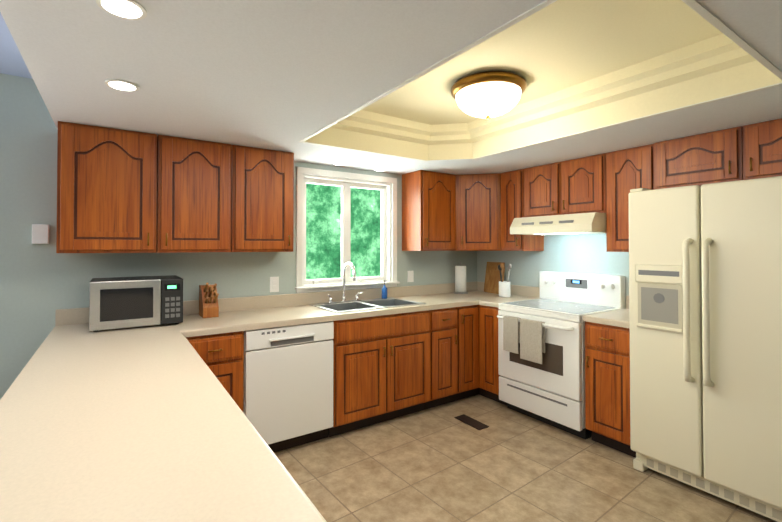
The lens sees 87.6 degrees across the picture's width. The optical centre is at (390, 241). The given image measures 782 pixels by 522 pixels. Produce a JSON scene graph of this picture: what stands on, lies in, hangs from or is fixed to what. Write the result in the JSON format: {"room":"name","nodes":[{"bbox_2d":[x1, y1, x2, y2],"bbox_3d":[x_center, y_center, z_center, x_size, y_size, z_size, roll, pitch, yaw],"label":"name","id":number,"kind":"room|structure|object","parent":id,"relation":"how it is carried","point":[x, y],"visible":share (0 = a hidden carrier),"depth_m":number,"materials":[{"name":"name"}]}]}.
{"room":"kitchen","nodes":[
{"label":"kitchen","id":0,"kind":"room"},
{"bbox_2d":[0,12,32,78],"bbox_3d":[1.744,-1.044,1.439,13.400,0.060,6.800,1,-1,-34],"label":"ceiling","id":1,"kind":"structure","parent":0,"point":[12,62],"depth_m":2.22,"materials":[{"name":"paint"}]},
{"bbox_2d":[0,73,476,399],"bbox_3d":[-2.220,0.221,2.564,8.120,2.440,0.140,1,-1,-34],"label":"wall","id":2,"kind":"structure","parent":0,"point":[40,284],"depth_m":2.54,"materials":[{"name":"paint"}]},
{"bbox_2d":[32,224,48,243],"bbox_3d":[-2.156,-0.045,2.508,0.080,0.120,0.029,1,-1,-34],"label":"thermostat box","id":3,"kind":"object","parent":2,"relation":"attached to","point":[40,233],"visible":0.98,"depth_m":2.50,"materials":[{"name":"white plastic"}]},
{"bbox_2d":[56,121,156,252],"bbox_3d":[-1.775,-0.308,2.574,0.496,0.758,0.350,1,-1,-34],"label":"upper cabinet","id":4,"kind":"object","parent":2,"relation":"attached to","point":[106,190],"visible":1,"depth_m":2.44,"materials":[{"name":"brown wood"}]},
{"bbox_2d":[156,135,231,252],"bbox_3d":[-1.379,-0.304,2.842,0.449,0.758,0.350,1,-1,-34],"label":"upper cabinet","id":5,"kind":"object","parent":2,"relation":"attached to","point":[193,195],"visible":1,"depth_m":2.71,"materials":[{"name":"brown wood"}]},
{"bbox_2d":[231,145,293,251],"bbox_3d":[-1.002,-0.300,3.098,0.449,0.758,0.350,1,-1,-34],"label":"upper cabinet","id":6,"kind":"object","parent":2,"relation":"attached to","point":[262,200],"visible":1,"depth_m":2.96,"materials":[{"name":"brown wood"}]},
{"bbox_2d":[270,277,278,291],"bbox_3d":[-0.953,0.352,3.331,0.075,0.125,0.008,1,-1,-34],"label":"electrical outlet plate","id":7,"kind":"object","parent":2,"relation":"attached to","point":[274,284],"visible":1,"depth_m":3.33,"materials":[{"name":"white plastic"}]},
{"bbox_2d":[295,167,399,292],"bbox_3d":[-0.402,-0.094,3.771,1.050,1.067,0.189,1,-1,-34],"label":"window","id":8,"kind":"structure","parent":2,"relation":"in","point":[303,283],"depth_m":3.78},
{"bbox_2d":[407,271,413,281],"bbox_3d":[0.197,0.352,4.111,0.075,0.115,0.008,1,-1,-34],"label":"electrical outlet plate","id":9,"kind":"object","parent":2,"relation":"attached to","point":[410,276],"visible":1,"depth_m":4.11,"materials":[{"name":"white plastic"}]},
{"bbox_2d":[402,170,455,250],"bbox_3d":[0.389,-0.287,4.041,0.444,0.758,0.350,1,-1,-34],"label":"upper cabinet","id":10,"kind":"object","parent":2,"relation":"attached to","point":[428,210],"visible":1,"depth_m":3.91,"materials":[{"name":"brown wood"}]},
{"bbox_2d":[0,0,781,174],"bbox_3d":[0.417,-0.845,2.289,3.840,0.315,3.300,1,-1,-34],"label":"ceiling","id":11,"kind":"structure","parent":0,"point":[362,84],"depth_m":1.93,"materials":[{"name":"paint"}]},
{"bbox_2d":[96,0,146,19],"bbox_3d":[-0.809,-0.703,1.226,0.128,0.007,0.128,1,-1,-34],"label":"recessed light","id":12,"kind":"object","parent":11,"relation":"in","point":[130,9],"visible":1,"depth_m":1.23,"materials":[{"name":"white glass"}]},
{"bbox_2d":[105,79,138,91],"bbox_3d":[-1.199,-0.695,1.819,0.128,0.007,0.128,1,-1,-34],"label":"recessed light","id":13,"kind":"object","parent":11,"relation":"in","point":[121,85],"visible":1,"depth_m":1.81,"materials":[{"name":"white glass"}]},
{"bbox_2d":[333,161,343,164],"bbox_3d":[-0.444,-0.665,3.467,0.093,0.021,0.093,1,-1,-34],"label":"recessed light","id":14,"kind":"object","parent":11,"relation":"in","point":[338,162],"visible":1,"depth_m":3.44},
{"bbox_2d":[375,167,384,170],"bbox_3d":[-0.102,-0.662,3.747,0.093,0.021,0.093,1,-1,-34],"label":"recessed light","id":15,"kind":"object","parent":11,"relation":"in","point":[379,169],"visible":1,"depth_m":3.71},
{"bbox_2d":[451,71,526,119],"bbox_3d":[0.593,-0.852,2.493,0.450,0.214,0.450,1,-1,-34],"label":"dome ceiling light","id":16,"kind":"object","parent":11,"relation":"attached to","point":[487,95],"visible":1,"depth_m":2.36,"materials":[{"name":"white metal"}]},
{"bbox_2d":[275,394,776,521],"bbox_3d":[1.744,1.455,1.405,13.400,0.060,6.800,1,-1,-34],"label":"floor","id":17,"kind":"structure","parent":0,"point":[440,463],"depth_m":2.49,"materials":[{"name":"beige tile"}]},
{"bbox_2d":[185,331,243,411],"bbox_3d":[-1.244,1.007,2.731,0.355,0.873,0.655,1,-1,-34],"label":"base cabinet","id":18,"kind":"object","parent":17,"relation":"on","point":[221,355],"visible":0.35,"depth_m":2.53,"materials":[{"name":"brown wood"}]},
{"bbox_2d":[243,321,333,452],"bbox_3d":[-0.833,1.011,3.008,0.623,0.872,0.625,1,-1,-34],"label":"dishwasher","id":19,"kind":"object","parent":17,"relation":"on","point":[288,388],"visible":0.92,"depth_m":2.76,"materials":[{"name":"white plastic"}]},
{"bbox_2d":[328,310,429,436],"bbox_3d":[-0.200,1.017,3.439,0.894,0.873,0.655,1,-1,-34],"label":"base cabinet","id":20,"kind":"object","parent":17,"relation":"on","point":[381,368],"visible":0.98,"depth_m":3.16,"materials":[{"name":"brown wood"}]},
{"bbox_2d":[424,307,456,409],"bbox_3d":[0.301,1.022,3.779,0.304,0.873,0.655,1,-1,-34],"label":"base cabinet","id":21,"kind":"object","parent":17,"relation":"on","point":[443,356],"visible":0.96,"depth_m":3.53,"materials":[{"name":"brown wood"}]},
{"bbox_2d":[454,414,488,429],"bbox_3d":[0.643,1.448,3.269,0.110,0.005,0.280,1,-1,-34],"label":"floor vent","id":22,"kind":"object","parent":17,"relation":"in","point":[472,422],"visible":1,"depth_m":3.25,"materials":[{"name":"brown metal"}]},
{"bbox_2d":[451,305,506,405],"bbox_3d":[0.858,1.025,4.024,0.887,0.873,0.874,1,-1,-34],"label":"base cabinet","id":23,"kind":"object","parent":17,"relation":"on","point":[477,348],"visible":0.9,"depth_m":3.69,"materials":[{"name":"brown wood"}]},
{"bbox_2d":[497,271,625,439],"bbox_3d":[1.377,0.865,3.387,0.742,1.175,0.754,1,-1,-34],"label":"range","id":24,"kind":"object","parent":17,"relation":"on","point":[541,356],"visible":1,"depth_m":3.22,"materials":[{"name":"white metal"}]},
{"bbox_2d":[585,321,635,457],"bbox_3d":[1.727,1.010,2.950,0.655,0.873,0.343,1,-1,-34],"label":"base cabinet","id":25,"kind":"object","parent":17,"relation":"on","point":[607,385],"visible":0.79,"depth_m":2.79,"materials":[{"name":"brown wood"}]},
{"bbox_2d":[583,296,629,327],"bbox_3d":[1.738,0.502,2.962,0.633,0.140,0.352,1,-1,-34],"label":"countertop","id":26,"kind":"structure","parent":25,"relation":"on","point":[619,318],"depth_m":2.87,"materials":[{"name":"laminate"}]},
{"bbox_2d":[628,176,781,521],"bbox_3d":[2.015,0.551,2.381,0.769,1.771,0.910,1,-1,-34],"label":"fridge","id":27,"kind":"object","parent":17,"relation":"on","point":[705,290],"visible":1,"depth_m":2.21,"materials":[{"name":"beige plastic"}]},
{"bbox_3d":[-1.080,0.992,1.654,0.579,0.873,2.622,1,-1,-34],"label":"cabinet","id":28,"kind":"object","parent":17,"relation":"on","visible":0},
{"bbox_2d":[0,329,326,521],"bbox_3d":[-0.910,0.530,1.354,0.625,0.040,2.003,1,-1,-34],"label":"countertop","id":29,"kind":"structure","parent":28,"relation":"on","point":[151,423],"depth_m":1.01,"materials":[{"name":"laminate"}]},
{"bbox_2d":[41,281,484,344],"bbox_3d":[-0.375,0.507,3.326,3.723,0.140,0.660,1,-1,-34],"label":"countertop","id":30,"kind":"structure","parent":28,"relation":"on","point":[237,314],"depth_m":3.06,"materials":[{"name":"laminate"}]},
{"bbox_2d":[89,275,182,331],"bbox_3d":[-1.618,0.381,2.600,0.480,0.290,0.372,1,-1,-34],"label":"microwave oven","id":31,"kind":"object","parent":30,"relation":"on","point":[120,302],"visible":1,"depth_m":2.44,"materials":[{"name":"silver plastic"}]},
{"bbox_2d":[199,282,218,317],"bbox_3d":[-1.277,0.406,2.873,0.100,0.247,0.244,1,-1,-34],"label":"knife block","id":32,"kind":"object","parent":30,"relation":"on","point":[208,301],"visible":1,"depth_m":2.84,"materials":[{"name":"brown wood"}]},
{"bbox_2d":[326,262,363,303],"bbox_3d":[-0.366,0.354,3.517,0.358,0.356,0.230,1,-1,-34],"label":"tap","id":33,"kind":"object","parent":30,"relation":"on","point":[343,300],"visible":1,"depth_m":3.57,"materials":[{"name":"silver metal"}]},
{"bbox_2d":[308,297,425,312],"bbox_3d":[-0.200,0.618,3.482,0.860,0.172,0.520,1,-1,-34],"label":"sink basin","id":34,"kind":"object","parent":30,"relation":"in","point":[376,303],"visible":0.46,"depth_m":3.54,"materials":[{"name":"metal"}]},
{"bbox_2d":[382,280,386,298],"bbox_3d":[-0.059,0.451,3.829,0.056,0.170,0.063,1,-1,-34],"label":"soap bottle","id":35,"kind":"object","parent":34,"relation":"on","point":[384,291],"visible":1,"depth_m":3.81,"materials":[{"name":"blue plastic"}]},
{"bbox_2d":[454,262,467,293],"bbox_3d":[0.739,0.385,4.327,0.150,0.330,0.150,1,-1,-34],"label":"paper towel roll","id":36,"kind":"object","parent":30,"relation":"on","point":[460,279],"visible":1,"depth_m":4.28,"materials":[{"name":"paper"}]},
{"bbox_2d":[484,262,504,293],"bbox_3d":[1.102,0.386,4.350,0.120,0.327,0.290,1,-1,-34],"label":"cutting boards","id":37,"kind":"object","parent":30,"relation":"on","point":[492,279],"visible":0.73,"depth_m":4.33,"materials":[{"name":"brown wood"}]},
{"bbox_2d":[498,263,511,296],"bbox_3d":[1.120,0.376,4.024,0.130,0.338,0.148,1,-1,-34],"label":"utensil crock","id":38,"kind":"object","parent":30,"relation":"on","point":[504,289],"visible":1,"depth_m":3.98,"materials":[{"name":"white ceramic"}]},
{"bbox_2d":[480,285,539,307],"bbox_3d":[1.149,0.514,3.830,0.633,0.140,0.215,1,-1,-34],"label":"countertop","id":39,"kind":"structure","parent":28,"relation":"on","point":[518,293],"depth_m":3.98,"materials":[{"name":"laminate"}]},
{"bbox_2d":[477,234,628,307],"bbox_3d":[1.878,0.233,3.434,0.120,2.440,3.020,1,-1,-34],"label":"wall","id":40,"kind":"structure","parent":0,"point":[581,253],"depth_m":3.77,"materials":[{"name":"paint"}]},
{"bbox_2d":[456,173,500,250],"bbox_3d":[0.899,-0.285,4.233,0.605,0.758,0.605,1,-1,-34],"label":"upper cabinet","id":41,"kind":"object","parent":40,"relation":"attached to","point":[478,212],"visible":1,"depth_m":4.00,"materials":[{"name":"brown wood"}]},
{"bbox_2d":[501,169,543,250],"bbox_3d":[1.252,-0.289,3.940,0.350,0.758,0.264,1,-1,-34],"label":"upper cabinet","id":42,"kind":"object","parent":40,"relation":"attached to","point":[512,195],"visible":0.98,"depth_m":3.85,"materials":[{"name":"brown wood"}]},
{"bbox_2d":[524,162,560,216],"bbox_3d":[1.434,-0.443,3.673,0.350,0.458,0.375,1,-1,-34],"label":"upper cabinet","id":43,"kind":"object","parent":40,"relation":"attached to","point":[542,190],"visible":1,"depth_m":3.57,"materials":[{"name":"brown wood"}]},
{"bbox_2d":[510,212,605,234],"bbox_3d":[1.479,-0.138,3.471,0.496,0.151,0.754,1,-1,-34],"label":"range hood","id":44,"kind":"object","parent":40,"relation":"attached to","point":[584,223],"visible":0.96,"depth_m":3.26,"materials":[{"name":"beige metal"}]},
{"bbox_2d":[561,153,605,214],"bbox_3d":[1.648,-0.447,3.359,0.350,0.458,0.375,1,-1,-34],"label":"upper cabinet","id":45,"kind":"object","parent":40,"relation":"attached to","point":[583,184],"visible":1,"depth_m":3.26,"materials":[{"name":"brown wood"}]},
{"bbox_2d":[606,144,654,251],"bbox_3d":[1.852,-0.301,3.055,0.350,0.758,0.345,1,-1,-34],"label":"upper cabinet","id":46,"kind":"object","parent":40,"relation":"attached to","point":[627,170],"visible":0.62,"depth_m":3.00,"materials":[{"name":"brown wood"}]},
{"bbox_2d":[654,126,742,188],"bbox_3d":[2.075,-0.521,2.707,0.375,0.328,0.475,1,-1,-34],"label":"upper cabinet","id":47,"kind":"object","parent":40,"relation":"attached to","point":[708,158],"visible":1,"depth_m":2.59,"materials":[{"name":"brown wood"}]},
{"bbox_2d":[742,118,781,179],"bbox_3d":[2.346,-0.526,2.307,0.375,0.328,0.482,1,-1,-34],"label":"upper cabinet","id":48,"kind":"object","parent":40,"relation":"attached to","point":[762,149],"visible":1,"depth_m":2.34,"materials":[{"name":"brown wood"}]},
{"label":"outside","id":49,"kind":"structure","parent":0,"visible":0},
{"bbox_2d":[306,183,380,278],"bbox_3d":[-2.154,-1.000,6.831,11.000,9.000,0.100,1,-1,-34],"label":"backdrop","id":50,"kind":"structure","parent":49,"point":[323,231],"depth_m":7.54,"materials":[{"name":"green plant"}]}
]}

